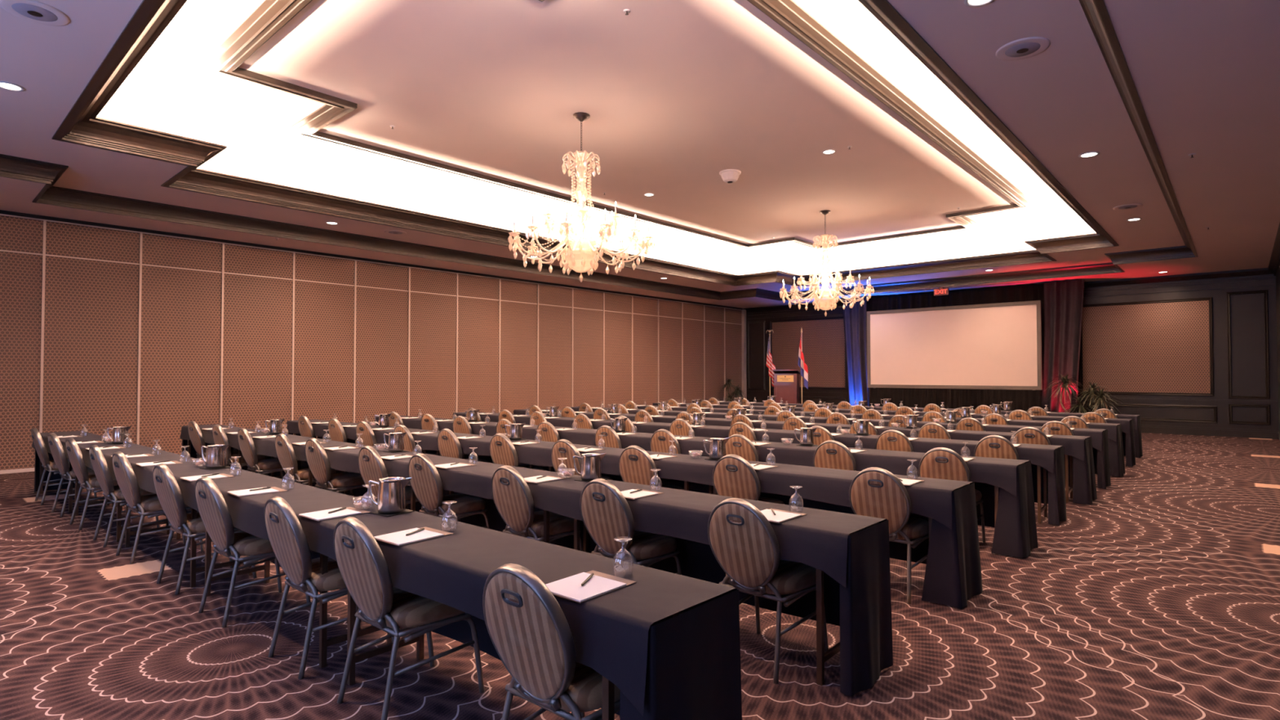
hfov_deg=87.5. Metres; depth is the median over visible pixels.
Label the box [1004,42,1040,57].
grille
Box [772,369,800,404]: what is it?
lectern
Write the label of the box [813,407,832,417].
banquet chair
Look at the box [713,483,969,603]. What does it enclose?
folding table
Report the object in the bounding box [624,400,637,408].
banquet chair
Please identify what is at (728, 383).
potted plant
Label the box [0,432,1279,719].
floor
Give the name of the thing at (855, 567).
tablecloth
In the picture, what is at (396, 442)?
water pitcher
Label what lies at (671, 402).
banquet chair
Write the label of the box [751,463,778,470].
notepad
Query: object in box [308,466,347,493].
folding table
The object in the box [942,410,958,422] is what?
water pitcher
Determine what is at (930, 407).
banquet chair
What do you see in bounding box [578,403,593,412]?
banquet chair
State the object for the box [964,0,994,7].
recessed light
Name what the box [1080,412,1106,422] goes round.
banquet chair
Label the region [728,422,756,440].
banquet chair
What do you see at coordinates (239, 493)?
notepad
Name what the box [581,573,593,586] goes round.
pen
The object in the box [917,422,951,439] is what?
banquet chair
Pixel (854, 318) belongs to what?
stage curtain
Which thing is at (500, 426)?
banquet chair
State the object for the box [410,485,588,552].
folding table
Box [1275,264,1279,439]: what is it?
wall
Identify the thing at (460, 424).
banquet chair
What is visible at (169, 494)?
banquet chair
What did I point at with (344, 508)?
pen
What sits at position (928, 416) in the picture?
banquet chair
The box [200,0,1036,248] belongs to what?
trim
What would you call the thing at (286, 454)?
banquet chair
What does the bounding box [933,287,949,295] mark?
exit sign
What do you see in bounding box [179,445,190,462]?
water goblet
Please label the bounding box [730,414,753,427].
banquet chair
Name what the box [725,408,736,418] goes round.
banquet chair
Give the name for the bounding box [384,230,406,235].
ceiling speaker
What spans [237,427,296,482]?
banquet chair
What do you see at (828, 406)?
water pitcher
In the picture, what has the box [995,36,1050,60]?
ceiling speaker
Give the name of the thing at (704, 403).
banquet chair
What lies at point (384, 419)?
water pitcher
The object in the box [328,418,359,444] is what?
banquet chair
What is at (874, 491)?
banquet chair
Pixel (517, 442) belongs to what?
notepad
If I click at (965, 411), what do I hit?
water pitcher
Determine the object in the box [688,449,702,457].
glass bowl
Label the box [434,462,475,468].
notepad
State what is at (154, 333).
wall
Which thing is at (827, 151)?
recessed light
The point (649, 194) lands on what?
recessed light
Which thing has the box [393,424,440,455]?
banquet chair
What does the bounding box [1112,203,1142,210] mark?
ceiling speaker
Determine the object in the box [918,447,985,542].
banquet chair
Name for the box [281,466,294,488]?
water goblet
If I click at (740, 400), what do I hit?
water pitcher
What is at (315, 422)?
notepad
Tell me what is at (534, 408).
banquet chair
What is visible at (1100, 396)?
potted plant
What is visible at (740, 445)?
banquet chair
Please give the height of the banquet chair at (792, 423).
0.891 m
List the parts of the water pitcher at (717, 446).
handle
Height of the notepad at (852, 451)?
0.008 m
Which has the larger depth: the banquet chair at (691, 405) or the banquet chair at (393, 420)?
the banquet chair at (691, 405)
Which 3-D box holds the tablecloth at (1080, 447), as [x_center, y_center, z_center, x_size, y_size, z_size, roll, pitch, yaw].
[1.407,1.371,11.173,10.276,0.757,0.544,-1,-2,39]
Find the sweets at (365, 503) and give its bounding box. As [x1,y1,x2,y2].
[357,499,371,507]
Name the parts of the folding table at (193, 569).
leg, leg, leg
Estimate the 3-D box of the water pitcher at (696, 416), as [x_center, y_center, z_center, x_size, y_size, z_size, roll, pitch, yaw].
[0.845,0.866,9.902,0.205,0.182,0.145,-1,-1,33]
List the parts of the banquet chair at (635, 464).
backrest, seat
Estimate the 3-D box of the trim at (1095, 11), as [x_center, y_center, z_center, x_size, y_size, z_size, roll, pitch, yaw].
[1.544,-2.363,12.007,12.380,0.244,20.270,-1,-2,42]
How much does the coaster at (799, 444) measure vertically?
0.004 m
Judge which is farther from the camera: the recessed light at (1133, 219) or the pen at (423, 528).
the recessed light at (1133, 219)
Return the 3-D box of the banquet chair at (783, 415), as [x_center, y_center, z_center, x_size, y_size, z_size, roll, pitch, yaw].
[2.709,1.329,11.824,0.468,0.891,0.585,-1,-2,41]
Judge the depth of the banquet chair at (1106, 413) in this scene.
12.29 m
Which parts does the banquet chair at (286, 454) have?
backrest, leg, seat frame, seat, leg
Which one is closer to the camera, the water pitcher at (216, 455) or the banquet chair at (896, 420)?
the water pitcher at (216, 455)
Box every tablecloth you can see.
[31,431,742,719]
[179,424,893,696]
[286,419,982,608]
[374,415,1038,558]
[453,412,1066,525]
[513,408,1097,504]
[570,406,1111,488]
[621,404,1124,476]
[652,402,1135,466]
[692,400,1142,457]
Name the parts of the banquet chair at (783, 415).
backrest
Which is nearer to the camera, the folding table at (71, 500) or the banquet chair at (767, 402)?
the folding table at (71, 500)
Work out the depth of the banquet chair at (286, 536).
3.44 m
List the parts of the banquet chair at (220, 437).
backrest, seat frame, seat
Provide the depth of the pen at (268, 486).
4.32 m
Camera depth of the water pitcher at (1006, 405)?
13.78 m
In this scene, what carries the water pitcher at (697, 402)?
on the coaster
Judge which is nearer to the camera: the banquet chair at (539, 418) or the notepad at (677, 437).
the notepad at (677, 437)
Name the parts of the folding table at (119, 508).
leg, leg, leg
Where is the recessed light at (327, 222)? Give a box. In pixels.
[324,221,338,224]
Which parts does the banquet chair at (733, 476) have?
backrest, seat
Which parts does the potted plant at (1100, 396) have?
stem, stem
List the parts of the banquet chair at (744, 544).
leg, backrest, leg, seat frame, seat, leg, leg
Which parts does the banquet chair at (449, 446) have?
backrest, seat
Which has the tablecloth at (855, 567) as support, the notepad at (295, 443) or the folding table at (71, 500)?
the notepad at (295, 443)
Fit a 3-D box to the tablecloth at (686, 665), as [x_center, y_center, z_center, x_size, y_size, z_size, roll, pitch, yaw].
[-3.711,1.249,5.469,10.271,0.757,0.541,-1,-2,40]
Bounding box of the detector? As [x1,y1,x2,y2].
[719,168,741,183]
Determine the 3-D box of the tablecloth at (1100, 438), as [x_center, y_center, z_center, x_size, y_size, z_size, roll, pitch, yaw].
[2.353,1.394,12.252,10.232,0.757,0.541,-1,-2,40]
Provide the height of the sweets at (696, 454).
0.041 m
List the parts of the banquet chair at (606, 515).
leg, backrest, leg, seat frame, seat, leg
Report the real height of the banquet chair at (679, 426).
0.891 m
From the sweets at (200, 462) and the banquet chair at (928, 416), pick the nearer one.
the sweets at (200, 462)
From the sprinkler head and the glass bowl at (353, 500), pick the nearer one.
the glass bowl at (353, 500)
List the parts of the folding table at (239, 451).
leg, leg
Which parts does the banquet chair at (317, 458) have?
backrest, leg, seat frame, seat, leg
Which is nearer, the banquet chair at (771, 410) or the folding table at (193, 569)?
the folding table at (193, 569)
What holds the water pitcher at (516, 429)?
on the coaster
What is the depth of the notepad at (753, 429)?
8.98 m
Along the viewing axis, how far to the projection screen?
19.31 m
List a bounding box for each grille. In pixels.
[11,3,57,22]
[388,231,402,234]
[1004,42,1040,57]
[1118,204,1137,208]
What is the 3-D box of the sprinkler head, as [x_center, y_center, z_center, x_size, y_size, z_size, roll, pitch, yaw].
[-0.129,-3.421,6.589,0.070,0.038,0.070,-1,-2,42]
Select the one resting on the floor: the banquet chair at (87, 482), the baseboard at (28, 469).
the banquet chair at (87, 482)
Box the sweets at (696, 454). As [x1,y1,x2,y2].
[692,452,699,457]
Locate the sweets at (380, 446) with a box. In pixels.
[377,445,384,449]
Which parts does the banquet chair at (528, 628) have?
leg, backrest, leg, seat frame, leg, seat, leg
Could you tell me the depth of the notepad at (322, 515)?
3.57 m
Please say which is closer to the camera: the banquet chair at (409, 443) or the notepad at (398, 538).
the notepad at (398, 538)
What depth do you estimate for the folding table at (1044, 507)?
6.84 m
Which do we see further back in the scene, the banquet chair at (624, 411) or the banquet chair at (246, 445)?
the banquet chair at (624, 411)
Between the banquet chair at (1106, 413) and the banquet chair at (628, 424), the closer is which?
the banquet chair at (628, 424)
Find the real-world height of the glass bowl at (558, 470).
0.059 m
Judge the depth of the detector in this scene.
11.75 m
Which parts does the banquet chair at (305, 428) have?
backrest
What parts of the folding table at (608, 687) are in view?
leg, leg, leg, leg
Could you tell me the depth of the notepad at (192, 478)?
4.85 m
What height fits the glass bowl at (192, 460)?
0.059 m
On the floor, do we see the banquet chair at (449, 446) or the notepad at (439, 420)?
the banquet chair at (449, 446)
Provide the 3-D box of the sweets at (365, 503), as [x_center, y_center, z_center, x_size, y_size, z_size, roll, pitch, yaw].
[-1.541,0.804,3.740,0.073,0.041,0.067,0,-1,-10]
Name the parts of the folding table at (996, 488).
leg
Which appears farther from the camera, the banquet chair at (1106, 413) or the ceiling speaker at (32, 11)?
the banquet chair at (1106, 413)
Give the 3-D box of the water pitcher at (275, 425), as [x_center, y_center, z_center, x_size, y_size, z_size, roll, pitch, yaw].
[-4.595,0.835,8.428,0.205,0.182,0.145,1,-2,-37]
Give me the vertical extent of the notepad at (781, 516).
0.008 m
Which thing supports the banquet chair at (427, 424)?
on the floor
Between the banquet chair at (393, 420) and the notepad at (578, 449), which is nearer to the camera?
the notepad at (578, 449)
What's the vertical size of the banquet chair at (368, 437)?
0.891 m
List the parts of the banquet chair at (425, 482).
backrest, leg, seat frame, seat, leg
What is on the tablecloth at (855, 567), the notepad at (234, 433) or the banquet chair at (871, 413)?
the notepad at (234, 433)
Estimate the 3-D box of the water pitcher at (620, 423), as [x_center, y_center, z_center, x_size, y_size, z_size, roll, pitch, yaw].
[-0.270,0.842,8.758,0.154,0.182,0.193,1,-2,-42]
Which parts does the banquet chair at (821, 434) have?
backrest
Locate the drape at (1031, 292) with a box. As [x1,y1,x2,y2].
[866,283,1083,413]
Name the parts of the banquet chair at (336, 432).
backrest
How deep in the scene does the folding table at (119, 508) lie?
6.31 m
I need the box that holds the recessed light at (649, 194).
[643,192,654,196]
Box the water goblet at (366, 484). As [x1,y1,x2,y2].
[360,484,375,510]
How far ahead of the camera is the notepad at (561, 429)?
9.06 m
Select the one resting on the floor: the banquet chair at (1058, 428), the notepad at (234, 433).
the banquet chair at (1058, 428)
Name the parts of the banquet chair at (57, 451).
leg, backrest, leg, seat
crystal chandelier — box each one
[507,111,655,281]
[779,209,874,315]
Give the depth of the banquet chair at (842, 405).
15.68 m
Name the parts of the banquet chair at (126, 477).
leg, backrest, leg, seat frame, leg, seat, leg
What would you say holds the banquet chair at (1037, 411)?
on the floor
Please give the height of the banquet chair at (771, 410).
0.891 m
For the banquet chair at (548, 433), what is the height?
0.891 m
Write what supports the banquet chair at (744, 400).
on the floor
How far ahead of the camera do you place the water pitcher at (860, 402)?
14.22 m
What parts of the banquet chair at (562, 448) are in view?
backrest, seat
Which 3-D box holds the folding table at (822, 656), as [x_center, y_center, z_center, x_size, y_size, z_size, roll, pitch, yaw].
[0.359,1.227,3.996,2.000,0.757,0.424,-1,-2,41]
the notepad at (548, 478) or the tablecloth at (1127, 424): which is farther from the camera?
the tablecloth at (1127, 424)
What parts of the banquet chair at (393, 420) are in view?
backrest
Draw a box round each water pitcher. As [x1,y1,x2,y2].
[106,426,131,443]
[201,444,230,468]
[265,418,284,434]
[368,476,411,513]
[374,413,391,426]
[383,431,407,451]
[464,409,479,421]
[505,422,525,439]
[546,405,559,416]
[573,453,606,479]
[608,403,620,413]
[610,417,627,431]
[657,401,668,409]
[688,412,704,425]
[691,399,702,407]
[703,437,729,459]
[733,397,743,404]
[733,408,746,416]
[767,395,776,401]
[783,405,795,415]
[794,427,817,445]
[822,403,833,412]
[852,419,871,435]
[855,400,866,407]
[880,398,891,404]
[902,414,919,427]
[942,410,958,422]
[959,406,971,417]
[990,404,1002,413]
[1000,401,1012,410]
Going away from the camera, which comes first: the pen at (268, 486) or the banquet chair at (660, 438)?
the pen at (268, 486)
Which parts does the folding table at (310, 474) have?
leg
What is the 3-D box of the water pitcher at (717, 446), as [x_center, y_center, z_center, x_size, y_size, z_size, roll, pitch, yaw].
[0.684,0.782,5.935,0.205,0.182,0.145,1,-2,-39]
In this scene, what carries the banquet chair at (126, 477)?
on the floor
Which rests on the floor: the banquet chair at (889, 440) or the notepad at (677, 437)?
the banquet chair at (889, 440)
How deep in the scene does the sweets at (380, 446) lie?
6.60 m
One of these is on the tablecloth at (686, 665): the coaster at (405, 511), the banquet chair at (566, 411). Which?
the coaster at (405, 511)
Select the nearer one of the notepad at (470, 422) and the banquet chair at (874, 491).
the banquet chair at (874, 491)
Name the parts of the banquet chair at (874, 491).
backrest, leg, seat frame, seat, leg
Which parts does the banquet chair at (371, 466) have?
backrest, seat frame, seat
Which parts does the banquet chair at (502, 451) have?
backrest, seat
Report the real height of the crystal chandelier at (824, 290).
2.320 m
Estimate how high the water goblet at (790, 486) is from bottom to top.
0.138 m
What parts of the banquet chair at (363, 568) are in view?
leg, backrest, leg, leg, seat frame, seat, leg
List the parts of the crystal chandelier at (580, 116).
arm, arm, arm, arm, arm, arm, arm, stem, chain, arm, arm, arm, arm, arm, arm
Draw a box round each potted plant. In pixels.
[720,378,745,401]
[1048,373,1120,413]
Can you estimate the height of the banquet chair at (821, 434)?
0.891 m
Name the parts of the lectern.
panel moulding, brass plate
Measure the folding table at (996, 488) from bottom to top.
0.757 m
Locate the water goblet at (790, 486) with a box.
[789,485,803,512]
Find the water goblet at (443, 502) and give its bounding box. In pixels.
[440,501,457,530]
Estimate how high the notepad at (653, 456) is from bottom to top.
0.008 m
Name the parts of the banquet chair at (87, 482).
leg, backrest, leg, seat frame, seat, leg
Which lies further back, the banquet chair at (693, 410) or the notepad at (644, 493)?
the banquet chair at (693, 410)
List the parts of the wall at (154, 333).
post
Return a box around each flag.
[766,329,775,395]
[797,328,808,404]
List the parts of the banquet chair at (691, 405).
backrest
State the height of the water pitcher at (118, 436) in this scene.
0.182 m
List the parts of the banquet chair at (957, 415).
backrest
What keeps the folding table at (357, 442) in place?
on the floor
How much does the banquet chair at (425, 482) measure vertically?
0.891 m
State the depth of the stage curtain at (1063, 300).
17.82 m
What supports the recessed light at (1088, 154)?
in the ceiling
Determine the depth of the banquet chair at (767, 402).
17.04 m
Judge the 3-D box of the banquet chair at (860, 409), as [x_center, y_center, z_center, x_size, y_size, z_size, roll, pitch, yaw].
[4.683,1.375,13.995,0.468,0.891,0.585,-1,-2,42]
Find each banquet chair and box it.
[31,427,97,505]
[48,432,109,517]
[65,438,143,529]
[88,444,173,547]
[111,451,204,564]
[152,463,257,594]
[187,421,238,466]
[195,476,311,627]
[212,424,267,475]
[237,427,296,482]
[264,496,394,679]
[275,433,338,491]
[297,415,329,439]
[305,438,370,499]
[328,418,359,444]
[333,516,484,719]
[355,421,387,448]
[358,445,418,509]
[389,411,404,426]
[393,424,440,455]
[408,453,489,528]
[421,413,439,431]
[437,428,490,462]
[453,415,472,434]
[466,408,481,421]
[482,563,620,719]
[489,433,546,471]
[491,465,582,551]
[496,418,511,437]
[497,409,515,423]
[528,404,542,414]
[529,411,546,425]
[536,421,559,442]
[551,439,612,479]
[560,406,576,417]
[573,413,593,429]
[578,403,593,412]
[579,478,681,574]
[592,408,610,419]
[595,425,622,448]
[613,415,635,431]
[617,404,628,413]
[618,445,684,489]
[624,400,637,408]
[634,409,653,422]
[644,405,659,415]
[650,429,680,453]
[657,403,672,410]
[667,399,679,406]
[669,418,694,436]
[675,411,693,424]
[686,403,702,411]
[687,407,704,417]
[700,400,713,408]
[707,397,719,404]
[707,497,828,684]
[712,454,784,504]
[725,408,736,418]
[725,434,758,461]
[727,400,739,408]
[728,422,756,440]
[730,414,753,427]
[731,404,746,413]
[742,398,751,405]
[763,399,775,405]
[763,405,780,414]
[767,402,782,410]
[776,410,795,421]
[782,416,807,430]
[802,400,816,407]
[803,403,818,411]
[810,426,834,445]
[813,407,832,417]
[813,440,856,471]
[826,412,849,424]
[836,400,852,408]
[848,420,878,435]
[848,466,928,604]
[849,404,866,413]
[861,408,883,419]
[875,429,913,452]
[881,402,897,410]
[887,414,906,426]
[894,406,915,415]
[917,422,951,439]
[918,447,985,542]
[920,411,946,422]
[922,403,942,412]
[953,408,972,417]
[955,417,985,431]
[973,404,992,413]
[973,435,1018,459]
[981,413,1008,425]
[1006,409,1032,420]
[1011,426,1050,444]
[1026,406,1048,416]
[1040,421,1074,435]
[1060,416,1088,428]
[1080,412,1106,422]
[1094,408,1117,418]
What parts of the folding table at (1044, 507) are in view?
leg, leg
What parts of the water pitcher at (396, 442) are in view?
handle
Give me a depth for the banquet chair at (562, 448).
6.49 m
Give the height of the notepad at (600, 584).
0.008 m
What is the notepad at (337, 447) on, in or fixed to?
on the tablecloth at (855, 567)
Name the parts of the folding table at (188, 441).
leg, leg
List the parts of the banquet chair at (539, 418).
backrest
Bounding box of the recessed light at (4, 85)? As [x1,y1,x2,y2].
[0,80,25,91]
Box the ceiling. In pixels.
[0,0,1279,308]
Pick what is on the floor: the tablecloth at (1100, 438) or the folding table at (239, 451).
the folding table at (239, 451)
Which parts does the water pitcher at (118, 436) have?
handle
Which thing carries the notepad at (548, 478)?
on the tablecloth at (855, 567)
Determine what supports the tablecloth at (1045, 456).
on the folding table at (1044, 507)
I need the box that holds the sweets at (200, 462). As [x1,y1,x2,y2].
[195,460,205,465]
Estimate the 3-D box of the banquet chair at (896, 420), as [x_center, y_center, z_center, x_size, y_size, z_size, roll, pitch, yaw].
[4.208,1.303,10.577,0.468,0.891,0.584,-1,-2,41]
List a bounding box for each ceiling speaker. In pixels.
[0,0,70,26]
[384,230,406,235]
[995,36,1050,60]
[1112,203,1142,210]
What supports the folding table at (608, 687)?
on the floor
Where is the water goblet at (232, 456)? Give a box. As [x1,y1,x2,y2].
[229,456,241,475]
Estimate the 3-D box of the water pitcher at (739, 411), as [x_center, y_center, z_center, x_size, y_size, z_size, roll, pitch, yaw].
[1.667,0.892,11.120,0.193,0.182,0.154,1,-1,-30]
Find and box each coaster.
[107,442,130,444]
[200,466,232,470]
[368,509,413,516]
[383,450,408,453]
[574,478,607,482]
[796,444,816,446]
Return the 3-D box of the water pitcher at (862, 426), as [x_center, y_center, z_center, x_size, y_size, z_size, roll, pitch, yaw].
[2.765,0.832,8.320,0.205,0.182,0.145,1,-2,-39]
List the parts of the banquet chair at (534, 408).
backrest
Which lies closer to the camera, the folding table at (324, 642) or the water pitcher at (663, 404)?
the folding table at (324, 642)
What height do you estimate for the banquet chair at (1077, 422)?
0.891 m
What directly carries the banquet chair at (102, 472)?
on the floor
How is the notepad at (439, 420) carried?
on the tablecloth at (1015, 535)
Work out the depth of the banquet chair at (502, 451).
7.11 m
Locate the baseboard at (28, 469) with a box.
[0,467,34,474]
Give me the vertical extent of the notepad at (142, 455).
0.008 m
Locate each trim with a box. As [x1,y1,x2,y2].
[0,0,1197,300]
[51,0,1119,286]
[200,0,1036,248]
[742,222,1279,313]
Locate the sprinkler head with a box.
[623,8,630,15]
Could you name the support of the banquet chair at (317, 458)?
on the floor
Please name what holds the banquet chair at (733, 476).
on the floor
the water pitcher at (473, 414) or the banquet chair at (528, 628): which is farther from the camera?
the water pitcher at (473, 414)
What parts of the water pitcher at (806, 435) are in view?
handle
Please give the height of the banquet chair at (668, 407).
0.891 m
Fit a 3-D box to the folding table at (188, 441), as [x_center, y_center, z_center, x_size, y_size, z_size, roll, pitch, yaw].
[-5.760,1.339,9.274,2.000,0.757,0.424,-1,-2,41]
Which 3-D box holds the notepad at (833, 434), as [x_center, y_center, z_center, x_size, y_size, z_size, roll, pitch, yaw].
[2.387,0.928,8.353,0.220,0.008,0.285,-1,-2,41]
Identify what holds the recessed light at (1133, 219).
in the ceiling
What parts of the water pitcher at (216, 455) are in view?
handle, spout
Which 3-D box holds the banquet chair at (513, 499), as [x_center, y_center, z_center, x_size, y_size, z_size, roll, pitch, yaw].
[-0.749,1.180,4.814,0.468,0.891,0.584,-1,-2,42]
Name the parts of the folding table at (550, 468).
leg, leg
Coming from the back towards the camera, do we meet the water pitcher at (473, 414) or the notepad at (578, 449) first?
the water pitcher at (473, 414)
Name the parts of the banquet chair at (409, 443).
backrest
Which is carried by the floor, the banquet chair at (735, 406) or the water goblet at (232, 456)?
the banquet chair at (735, 406)
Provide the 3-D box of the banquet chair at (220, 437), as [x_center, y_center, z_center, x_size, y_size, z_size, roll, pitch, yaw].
[-5.151,1.261,8.611,0.468,0.891,0.584,-1,-2,41]
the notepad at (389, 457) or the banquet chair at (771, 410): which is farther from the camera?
the banquet chair at (771, 410)
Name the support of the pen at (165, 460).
on the notepad at (148, 464)
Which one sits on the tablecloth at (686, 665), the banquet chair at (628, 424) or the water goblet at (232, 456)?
the water goblet at (232, 456)
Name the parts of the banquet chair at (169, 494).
leg, backrest, leg, seat frame, seat, leg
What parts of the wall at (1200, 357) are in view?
panel frame, wall panel, panel frame, panel frame, wall panel, panel frame, panel frame, panel frame, panel frame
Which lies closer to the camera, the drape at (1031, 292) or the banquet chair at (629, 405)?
the banquet chair at (629, 405)
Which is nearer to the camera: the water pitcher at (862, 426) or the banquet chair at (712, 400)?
the water pitcher at (862, 426)
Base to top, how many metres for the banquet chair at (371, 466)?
0.891 m
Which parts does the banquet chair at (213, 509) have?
leg, backrest, leg, seat frame, leg, seat, leg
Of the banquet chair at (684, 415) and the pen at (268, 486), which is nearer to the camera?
the pen at (268, 486)
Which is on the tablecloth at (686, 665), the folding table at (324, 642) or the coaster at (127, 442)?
the coaster at (127, 442)
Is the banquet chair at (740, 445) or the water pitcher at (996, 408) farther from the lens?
the water pitcher at (996, 408)
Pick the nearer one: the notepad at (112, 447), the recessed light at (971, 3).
the recessed light at (971, 3)
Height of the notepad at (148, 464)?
0.008 m
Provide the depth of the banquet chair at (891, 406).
14.97 m
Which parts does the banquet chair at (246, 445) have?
backrest, leg, seat frame, leg, seat, leg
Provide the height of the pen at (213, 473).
0.011 m
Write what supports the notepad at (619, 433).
on the tablecloth at (1015, 535)
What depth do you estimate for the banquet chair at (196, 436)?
9.03 m
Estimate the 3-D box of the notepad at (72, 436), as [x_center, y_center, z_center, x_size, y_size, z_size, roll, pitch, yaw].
[-6.905,0.921,8.036,0.220,0.008,0.285,-1,-2,39]
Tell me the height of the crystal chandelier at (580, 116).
2.320 m
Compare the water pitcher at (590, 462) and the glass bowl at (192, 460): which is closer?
the water pitcher at (590, 462)
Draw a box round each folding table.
[40,460,114,512]
[75,474,169,542]
[124,501,253,587]
[187,440,265,475]
[204,529,391,667]
[238,449,334,488]
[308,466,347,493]
[346,590,683,719]
[355,440,426,453]
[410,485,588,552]
[436,450,533,468]
[548,466,713,494]
[573,518,879,685]
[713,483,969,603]
[994,462,1024,555]
[1036,447,1060,523]
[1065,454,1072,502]
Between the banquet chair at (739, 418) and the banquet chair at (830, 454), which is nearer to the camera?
the banquet chair at (830, 454)
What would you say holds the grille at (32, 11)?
attached to the ceiling speaker at (32, 11)
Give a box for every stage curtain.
[842,296,867,405]
[1040,280,1084,413]
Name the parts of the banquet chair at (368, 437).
backrest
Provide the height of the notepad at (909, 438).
0.008 m
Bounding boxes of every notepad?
[47,435,82,438]
[75,440,103,444]
[85,446,125,449]
[111,453,154,457]
[135,460,182,466]
[179,473,235,481]
[201,427,228,430]
[226,431,255,434]
[226,486,287,497]
[252,435,275,438]
[291,441,327,444]
[297,506,369,520]
[311,422,328,423]
[324,446,359,450]
[342,425,356,426]
[372,427,394,430]
[373,526,453,546]
[380,454,412,459]
[401,417,417,418]
[410,431,435,434]
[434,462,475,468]
[435,419,451,421]
[457,435,484,439]
[469,422,484,423]
[511,441,540,444]
[524,475,564,483]
[545,570,636,603]
[555,428,574,431]
[577,447,605,452]
[617,432,637,435]
[620,488,663,499]
[649,454,676,459]
[675,436,695,439]
[751,428,768,431]
[751,441,770,445]
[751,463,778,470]
[760,508,806,523]
[831,433,842,435]
[849,448,865,453]
[898,477,924,485]
[907,437,919,440]
[962,457,975,462]
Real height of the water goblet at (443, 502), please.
0.138 m
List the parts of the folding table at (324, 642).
leg, leg, leg, leg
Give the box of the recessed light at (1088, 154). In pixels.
[1078,151,1099,157]
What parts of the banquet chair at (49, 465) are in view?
backrest, leg, leg, seat frame, seat, leg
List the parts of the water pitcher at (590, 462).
handle, spout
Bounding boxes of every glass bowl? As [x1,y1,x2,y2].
[191,458,205,466]
[351,495,377,509]
[373,443,387,450]
[557,467,575,478]
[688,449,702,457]
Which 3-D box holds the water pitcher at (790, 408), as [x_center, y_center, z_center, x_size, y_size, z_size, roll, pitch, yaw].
[2.721,0.913,12.105,0.205,0.182,0.145,1,-2,-38]
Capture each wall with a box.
[0,209,746,470]
[746,275,1279,439]
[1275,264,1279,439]
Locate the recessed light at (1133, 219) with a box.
[1126,217,1142,221]
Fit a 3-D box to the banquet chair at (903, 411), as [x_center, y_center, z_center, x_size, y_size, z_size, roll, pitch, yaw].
[5.388,1.363,13.391,0.468,0.891,0.585,-1,-2,41]
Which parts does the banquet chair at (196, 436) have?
backrest, seat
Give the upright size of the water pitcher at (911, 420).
0.182 m
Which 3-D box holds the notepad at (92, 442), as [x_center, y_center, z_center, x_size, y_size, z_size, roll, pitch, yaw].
[-6.104,0.906,7.361,0.220,0.008,0.285,-1,-2,40]
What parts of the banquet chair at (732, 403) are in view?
backrest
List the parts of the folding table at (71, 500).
leg, leg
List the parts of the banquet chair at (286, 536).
leg, backrest, leg, seat frame, seat, leg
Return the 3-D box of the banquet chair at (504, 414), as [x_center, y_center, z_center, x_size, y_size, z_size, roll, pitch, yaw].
[-2.252,1.336,12.146,0.468,0.891,0.584,-1,-2,38]
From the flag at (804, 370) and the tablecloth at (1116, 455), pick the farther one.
the flag at (804, 370)
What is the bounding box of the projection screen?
[866,300,1042,390]
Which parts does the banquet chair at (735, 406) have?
backrest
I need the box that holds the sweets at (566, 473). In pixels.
[561,471,572,475]
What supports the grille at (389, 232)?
attached to the ceiling speaker at (390, 232)
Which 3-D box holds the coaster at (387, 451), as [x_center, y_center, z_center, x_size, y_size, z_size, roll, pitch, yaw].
[-2.379,0.891,6.522,0.170,0.004,0.170,-1,-1,35]
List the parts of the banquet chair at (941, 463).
backrest, seat, seat frame, leg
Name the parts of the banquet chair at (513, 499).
backrest, leg, seat frame, seat, leg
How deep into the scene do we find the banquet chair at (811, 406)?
14.49 m
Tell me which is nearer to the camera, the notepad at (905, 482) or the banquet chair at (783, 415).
the notepad at (905, 482)
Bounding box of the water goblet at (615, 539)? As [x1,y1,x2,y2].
[613,537,633,576]
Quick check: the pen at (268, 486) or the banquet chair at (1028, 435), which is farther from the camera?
the banquet chair at (1028, 435)
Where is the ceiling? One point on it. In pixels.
(676, 95)
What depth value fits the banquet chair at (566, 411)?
13.00 m
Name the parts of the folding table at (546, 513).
leg, leg, leg, leg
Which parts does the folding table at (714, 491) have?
leg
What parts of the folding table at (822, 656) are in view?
leg, leg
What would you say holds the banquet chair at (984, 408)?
on the floor
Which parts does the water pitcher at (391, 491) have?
handle, spout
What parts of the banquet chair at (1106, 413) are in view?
backrest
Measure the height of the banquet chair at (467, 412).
0.891 m
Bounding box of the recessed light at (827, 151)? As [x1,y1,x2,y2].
[822,149,835,154]
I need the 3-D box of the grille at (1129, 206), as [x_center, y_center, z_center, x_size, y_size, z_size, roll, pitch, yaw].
[7.978,-2.495,10.942,0.260,0.008,0.260,-1,-2,42]
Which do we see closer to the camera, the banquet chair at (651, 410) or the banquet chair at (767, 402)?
the banquet chair at (651, 410)
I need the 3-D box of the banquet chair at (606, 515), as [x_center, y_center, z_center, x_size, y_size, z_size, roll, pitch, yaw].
[-0.066,1.167,4.231,0.468,0.891,0.584,-1,-2,41]
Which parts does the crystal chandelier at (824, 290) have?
stem, arm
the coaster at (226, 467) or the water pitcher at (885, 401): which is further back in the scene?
the water pitcher at (885, 401)
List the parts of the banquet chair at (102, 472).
leg, backrest, leg, seat frame, seat, leg, leg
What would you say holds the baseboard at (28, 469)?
attached to the wall at (154, 333)
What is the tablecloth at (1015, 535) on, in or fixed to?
on the folding table at (996, 488)
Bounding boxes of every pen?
[153,460,170,462]
[200,473,219,476]
[249,486,271,491]
[328,506,346,513]
[405,527,424,535]
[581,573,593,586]

